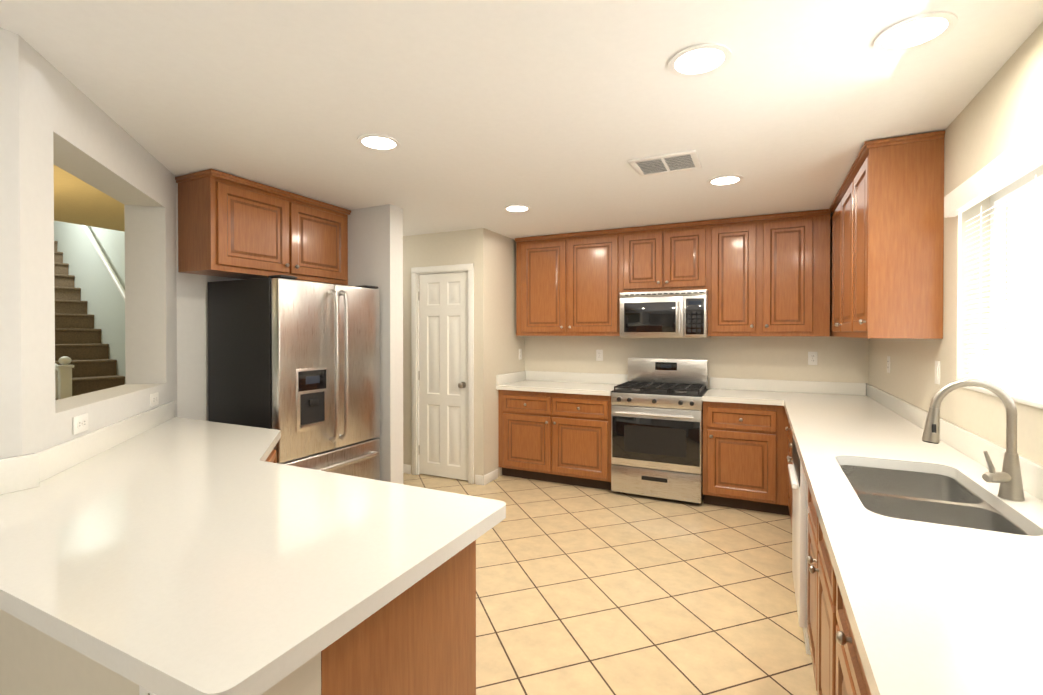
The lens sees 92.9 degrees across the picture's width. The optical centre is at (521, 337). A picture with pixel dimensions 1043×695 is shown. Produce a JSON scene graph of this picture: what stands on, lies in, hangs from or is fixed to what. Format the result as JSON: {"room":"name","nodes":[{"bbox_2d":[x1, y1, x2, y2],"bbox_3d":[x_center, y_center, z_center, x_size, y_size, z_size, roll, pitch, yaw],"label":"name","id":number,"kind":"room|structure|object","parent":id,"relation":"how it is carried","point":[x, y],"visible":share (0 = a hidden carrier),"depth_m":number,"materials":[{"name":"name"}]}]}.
{"room":"kitchen","nodes":[
{"label":"kitchen","id":0,"kind":"room"},
{"bbox_2d":[0,27,21,458],"bbox_3d":[-2.353,0.219,0.381,0.150,2.410,2.880,0,1,26],"label":"wall","id":1,"kind":"structure","parent":0,"point":[10,377],"depth_m":1.62,"materials":[{"name":"paint"}]},
{"bbox_2d":[54,221,125,383],"bbox_3d":[-5.762,-1.430,6.639,7.400,5.600,0.138,0,1,35],"label":"wall","id":2,"kind":"structure","parent":0,"point":[100,292],"depth_m":6.22,"materials":[{"name":"white paint"}]},
{"bbox_2d":[18,35,176,454],"bbox_3d":[-2.012,0.202,2.362,0.200,2.410,1.590,0,1,-19],"label":"wall","id":3,"kind":"structure","parent":0,"point":[66,124],"depth_m":2.11,"materials":[{"name":"paint"}]},
{"bbox_2d":[73,413,88,434],"bbox_3d":[-1.775,0.348,2.000,0.008,0.070,0.115,0,1,-19],"label":"outlet","id":4,"kind":"object","parent":3,"relation":"attached to","point":[80,424],"visible":1,"depth_m":1.99,"materials":[{"name":"white plastic"}]},
{"bbox_2d":[150,392,158,406],"bbox_3d":[-2.037,0.345,2.755,0.008,0.070,0.115,0,1,-19],"label":"outlet","id":5,"kind":"object","parent":3,"relation":"attached to","point":[154,399],"visible":1,"depth_m":2.75,"materials":[{"name":"white plastic"}]},
{"bbox_2d":[0,609,320,694],"bbox_3d":[-1.072,0.980,1.222,1.423,0.873,0.160,0,1,26],"label":"wall","id":6,"kind":"structure","parent":0,"point":[34,661],"depth_m":1.12,"materials":[{"name":"paint"}]},
{"bbox_2d":[139,685,155,694],"bbox_3d":[-0.713,0.684,0.952,0.070,0.115,0.008,0,1,26],"label":"outlet","id":7,"kind":"object","parent":6,"relation":"attached to","point":[143,691],"visible":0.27,"depth_m":0.96,"materials":[{"name":"white plastic"}]},
{"bbox_2d":[176,183,242,420],"bbox_3d":[-2.008,0.191,3.637,0.150,2.410,1.160,0,1,26],"label":"wall","id":8,"kind":"structure","parent":0,"point":[192,346],"depth_m":3.21,"materials":[{"name":"paint"}]},
{"bbox_2d":[175,169,350,284],"bbox_3d":[-1.760,-0.710,3.530,0.378,0.594,1.118,0,1,26],"label":"upper cabinet","id":9,"kind":"object","parent":8,"relation":"attached to","point":[231,226],"visible":1,"depth_m":3.24,"materials":[{"name":"brown wood"}]},
{"bbox_2d":[347,204,402,483],"bbox_3d":[-2.001,0.185,4.361,2.290,2.410,0.150,0,1,26],"label":"wall","id":10,"kind":"structure","parent":0,"point":[375,245],"depth_m":3.84,"materials":[{"name":"paint"}]},
{"bbox_2d":[403,229,469,473],"bbox_3d":[-1.522,0.177,5.279,2.350,2.410,0.120,0,1,26],"label":"wall","id":11,"kind":"structure","parent":0,"point":[440,249],"depth_m":4.99,"materials":[{"name":"paint"}]},
{"bbox_2d":[403,464,410,473],"bbox_3d":[-1.842,1.336,5.369,1.605,0.090,0.012,0,1,26],"label":"baseboard","id":12,"kind":"structure","parent":11,"relation":"attached to","point":[406,468],"depth_m":5.03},
{"bbox_2d":[411,263,473,483],"bbox_3d":[-0.761,0.343,4.880,0.728,2.084,0.176,0,1,26],"label":"pantry door","id":13,"kind":"structure","parent":11,"relation":"in","point":[442,333],"depth_m":4.87,"materials":[{"name":"white wood"}]},
{"bbox_2d":[470,228,524,483],"bbox_3d":[-0.228,0.178,5.085,0.150,2.410,0.900,0,1,26],"label":"wall","id":14,"kind":"structure","parent":0,"point":[498,343],"depth_m":4.78,"materials":[{"name":"paint"}]},
{"bbox_2d":[479,469,497,484],"bbox_3d":[-0.305,1.341,4.769,0.034,0.090,0.274,0,1,26],"label":"baseboard","id":15,"kind":"structure","parent":14,"relation":"attached to","point":[486,478],"depth_m":4.71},
{"bbox_2d":[519,349,521,359],"bbox_3d":[-0.012,0.181,5.347,0.008,0.115,0.070,0,1,26],"label":"outlet","id":16,"kind":"object","parent":14,"relation":"attached to","point":[520,353],"visible":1,"depth_m":5.34,"materials":[{"name":"white plastic"}]},
{"bbox_2d":[0,0,1042,239],"bbox_3d":[-4.017,-2.668,4.647,13.290,3.290,9.150,0,1,26],"label":"ceiling","id":17,"kind":"structure","parent":0,"point":[554,114],"depth_m":2.04,"materials":[{"name":"paint"}]},
{"bbox_2d":[357,134,400,150],"bbox_3d":[-0.733,-1.001,2.553,0.216,0.006,0.216,0,1,26],"label":"recessed light","id":18,"kind":"object","parent":17,"relation":"in","point":[378,142],"visible":0.98,"depth_m":2.55,"materials":[{"name":"white"}]},
{"bbox_2d":[503,205,530,211],"bbox_3d":[-0.034,-1.013,3.903,0.216,0.006,0.216,0,1,26],"label":"recessed light","id":19,"kind":"object","parent":17,"relation":"in","point":[516,208],"visible":0.98,"depth_m":3.90,"materials":[{"name":"white"}]},
{"bbox_2d":[628,150,701,176],"bbox_3d":[0.836,-1.001,2.873,0.365,0.014,0.315,0,1,26],"label":"ceiling vent","id":20,"kind":"object","parent":17,"relation":"in","point":[689,160],"visible":1,"depth_m":2.85,"materials":[{"name":"white metal"}]},
{"bbox_2d":[668,43,731,77],"bbox_3d":[0.640,-0.994,1.787,0.216,0.006,0.216,0,1,26],"label":"recessed light","id":21,"kind":"object","parent":17,"relation":"in","point":[702,59],"visible":1,"depth_m":1.78,"materials":[{"name":"white"}]},
{"bbox_2d":[707,175,742,185],"bbox_3d":[1.307,-1.006,3.186,0.216,0.006,0.216,0,1,26],"label":"recessed light","id":22,"kind":"object","parent":17,"relation":"in","point":[724,180],"visible":1,"depth_m":3.18,"materials":[{"name":"white"}]},
{"bbox_2d":[873,11,957,52],"bbox_3d":[1.282,-0.993,1.620,0.216,0.006,0.216,0,1,26],"label":"recessed light","id":23,"kind":"object","parent":17,"relation":"in","point":[915,31],"visible":1,"depth_m":1.61,"materials":[{"name":"white"}]},
{"bbox_2d":[403,473,816,694],"bbox_3d":[-4.029,1.417,4.716,13.440,0.060,9.500,0,1,26],"label":"floor","id":24,"kind":"structure","parent":0,"point":[581,590],"depth_m":2.69,"materials":[{"name":"tile"}]},
{"bbox_2d":[54,225,124,399],"bbox_3d":[-5.861,-0.869,6.140,4.639,4.487,0.800,0,1,35],"label":"stairs","id":25,"kind":"structure","parent":24,"relation":"on","point":[84,363],"depth_m":5.93,"materials":[{"name":"carpet"}]},
{"bbox_2d":[266,449,276,462],"bbox_3d":[-1.722,0.972,2.217,1.370,0.872,1.058,0,1,26],"label":"base cabinet","id":26,"kind":"object","parent":24,"relation":"on","point":[272,458],"depth_m":2.46,"materials":[{"name":"brown wood"}]},
{"bbox_2d":[208,275,379,479],"bbox_3d":[-1.542,0.507,3.519,0.754,1.780,0.890,0,1,26],"label":"refrigerator","id":27,"kind":"object","parent":24,"relation":"on","point":[295,362],"visible":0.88,"depth_m":3.21,"materials":[{"name":"silver metal"}]},
{"bbox_2d":[321,540,475,694],"bbox_3d":[-0.734,0.978,1.487,1.045,0.872,0.608,0,1,26],"label":"base cabinet","id":28,"kind":"object","parent":24,"relation":"on","point":[418,637],"depth_m":1.26,"materials":[{"name":"brown wood"}]},
{"bbox_2d":[0,401,505,694],"bbox_3d":[-1.283,0.462,1.868,2.561,0.150,1.366,0,1,26],"label":"countertop","id":29,"kind":"structure","parent":28,"relation":"on","point":[163,549],"depth_m":1.19,"materials":[{"name":"stone"}]},
{"bbox_2d":[498,390,611,489],"bbox_3d":[0.409,0.948,4.915,1.146,0.873,0.658,0,1,26],"label":"base cabinet","id":30,"kind":"object","parent":24,"relation":"on","point":[563,438],"visible":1,"depth_m":4.64,"materials":[{"name":"brown wood"}]},
{"bbox_2d":[496,371,627,395],"bbox_3d":[0.409,0.441,4.911,1.146,0.140,0.658,0,1,26],"label":"countertop","id":31,"kind":"structure","parent":30,"relation":"on","point":[574,383],"depth_m":5.00,"materials":[{"name":"stone"}]},
{"bbox_2d":[611,357,708,503],"bbox_3d":[1.252,0.796,4.463,0.756,1.185,0.698,0,1,26],"label":"stove","id":32,"kind":"object","parent":24,"relation":"on","point":[657,427],"visible":0.94,"depth_m":4.24,"materials":[{"name":"silver metal"}]},
{"bbox_2d":[703,401,789,515],"bbox_3d":[2.164,0.956,4.064,1.226,0.873,0.658,0,1,26],"label":"base cabinet","id":33,"kind":"object","parent":24,"relation":"on","point":[745,455],"visible":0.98,"depth_m":3.93,"materials":[{"name":"brown wood"}]},
{"bbox_2d":[702,377,781,404],"bbox_3d":[1.867,0.447,4.199,0.570,0.140,0.668,0,1,26],"label":"countertop","id":34,"kind":"structure","parent":33,"relation":"on","point":[729,390],"depth_m":4.36,"materials":[{"name":"stone"}]},
{"bbox_2d":[788,435,810,654],"bbox_3d":[1.637,0.971,2.354,0.643,0.871,0.596,0,1,26],"label":"dishwasher","id":35,"kind":"object","parent":24,"relation":"on","point":[799,485],"visible":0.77,"depth_m":2.22,"materials":[{"name":"white metal"}]},
{"bbox_2d":[785,421,824,600],"bbox_3d":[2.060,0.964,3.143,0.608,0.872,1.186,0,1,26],"label":"base cabinet","id":36,"kind":"object","parent":24,"relation":"on","point":[816,542],"depth_m":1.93,"materials":[{"name":"brown wood"}]},
{"bbox_2d":[825,543,864,694],"bbox_3d":[1.016,0.982,0.990,0.608,0.872,0.593,0,1,26],"label":"base cabinet","id":37,"kind":"object","parent":24,"relation":"on","point":[838,668],"depth_m":1.31,"materials":[{"name":"brown wood"}]},
{"bbox_2d":[865,675,870,694],"bbox_3d":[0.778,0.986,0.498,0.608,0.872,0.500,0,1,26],"label":"base cabinet","id":38,"kind":"object","parent":24,"relation":"on","point":[867,690],"depth_m":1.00,"materials":[{"name":"brown wood"}]},
{"bbox_2d":[778,380,1042,694],"bbox_3d":[1.365,0.468,1.758,0.656,0.140,5.498,0,1,26],"label":"countertop","id":39,"kind":"structure","parent":38,"relation":"on","point":[935,609],"depth_m":1.13,"materials":[{"name":"stone"}]},
{"bbox_2d":[840,465,1030,535],"bbox_3d":[1.326,0.647,1.669,0.440,0.214,0.830,0,1,26],"label":"sink","id":40,"kind":"object","parent":39,"relation":"in","point":[924,497],"visible":0.15,"depth_m":1.70,"materials":[{"name":"silver metal"}]},
{"bbox_2d":[922,379,1024,500],"bbox_3d":[1.429,0.315,1.571,0.252,0.367,0.079,0,1,26],"label":"faucet","id":41,"kind":"object","parent":39,"relation":"on","point":[1008,478],"visible":1,"depth_m":1.54,"materials":[{"name":"silver metal"}]},
{"bbox_2d":[525,217,868,388],"bbox_3d":[1.504,0.181,4.829,3.490,2.410,0.150,0,1,26],"label":"wall","id":42,"kind":"structure","parent":0,"point":[842,359],"depth_m":4.56,"materials":[{"name":"paint"}]},
{"bbox_2d":[515,228,622,335],"bbox_3d":[0.507,-0.518,5.038,1.107,1.004,0.328,0,1,26],"label":"upper cabinet","id":43,"kind":"object","parent":42,"relation":"attached to","point":[568,284],"depth_m":4.87,"materials":[{"name":"brown wood"}]},
{"bbox_2d":[596,350,602,360],"bbox_3d":[0.799,0.183,5.082,0.070,0.115,0.008,0,1,26],"label":"electrical outlet","id":44,"kind":"object","parent":42,"relation":"attached to","point":[599,355],"visible":1,"depth_m":5.08,"materials":[{"name":"white plastic"}]},
{"bbox_2d":[623,220,710,292],"bbox_3d":[1.349,-0.718,4.628,0.763,0.597,0.328,0,1,26],"label":"upper cabinet","id":45,"kind":"object","parent":42,"relation":"attached to","point":[675,256],"depth_m":4.46,"materials":[{"name":"brown wood"}]},
{"bbox_2d":[620,290,710,337],"bbox_3d":[1.323,-0.206,4.581,0.758,0.418,0.444,0,1,26],"label":"over-the-range microwave","id":46,"kind":"object","parent":45,"relation":"attached to","point":[670,314],"visible":0.94,"depth_m":4.41,"materials":[{"name":"silver metal"}]},
{"bbox_2d":[707,209,829,335],"bbox_3d":[2.101,-0.512,4.265,0.910,1.004,0.328,0,1,26],"label":"upper cabinet","id":47,"kind":"object","parent":42,"relation":"attached to","point":[764,275],"depth_m":4.11,"materials":[{"name":"brown wood"}]},
{"bbox_2d":[808,352,817,364],"bbox_3d":[2.500,0.180,4.258,0.070,0.115,0.008,0,1,26],"label":"electrical outlet","id":48,"kind":"object","parent":42,"relation":"attached to","point":[812,358],"visible":1,"depth_m":4.26,"materials":[{"name":"white plastic"}]},
{"bbox_2d":[869,22,1042,465],"bbox_3d":[1.414,0.215,0.872,0.200,2.410,7.050,0,1,26],"label":"wall","id":49,"kind":"structure","parent":0,"point":[999,114],"depth_m":2.20,"materials":[{"name":"paint"}]},
{"bbox_2d":[829,174,848,336],"bbox_3d":[2.336,-0.504,3.349,0.303,1.004,0.972,0,1,26],"label":"upper cabinet","id":50,"kind":"object","parent":49,"relation":"attached to","point":[839,222],"depth_m":3.45,"materials":[{"name":"brown wood"}]},
{"bbox_2d":[887,356,889,372],"bbox_3d":[2.539,0.188,3.432,0.008,0.115,0.070,0,1,26],"label":"electrical outlet","id":51,"kind":"object","parent":49,"relation":"attached to","point":[888,364],"visible":1,"depth_m":3.42,"materials":[{"name":"white plastic"}]},
{"bbox_2d":[849,130,944,338],"bbox_3d":[2.018,-0.498,2.692,0.303,1.004,0.490,0,1,26],"label":"upper cabinet","id":52,"kind":"object","parent":49,"relation":"attached to","point":[886,242],"depth_m":2.48,"materials":[{"name":"brown wood"}]},
{"bbox_2d":[935,361,939,384],"bbox_3d":[2.077,0.176,2.479,0.008,0.115,0.070,0,1,26],"label":"light switch","id":53,"kind":"object","parent":49,"relation":"attached to","point":[937,372],"visible":1,"depth_m":2.46,"materials":[{"name":"white plastic"}]},
{"bbox_2d":[963,386,1042,408],"bbox_3d":[1.614,0.214,1.403,0.120,0.019,1.816,0,1,26],"label":"window sill","id":54,"kind":"structure","parent":49,"relation":"attached to","point":[1028,400],"depth_m":1.68,"materials":[{"name":"white paint"}]},
{"bbox_2d":[989,164,1042,393],"bbox_3d":[1.703,-0.200,1.356,0.075,0.846,1.816,0,1,26],"label":"window","id":55,"kind":"structure","parent":49,"relation":"in","point":[1020,207],"depth_m":2.06,"materials":[{"name":"white plastic"}]},
{"bbox_2d":[944,123,1042,399],"bbox_3d":[1.572,-0.217,1.420,0.093,0.840,1.860,0,1,26],"label":"window blinds","id":56,"kind":"object","parent":55,"relation":"attached to","point":[1019,159],"visible":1,"depth_m":1.82,"materials":[{"name":"white plastic"}]}
]}

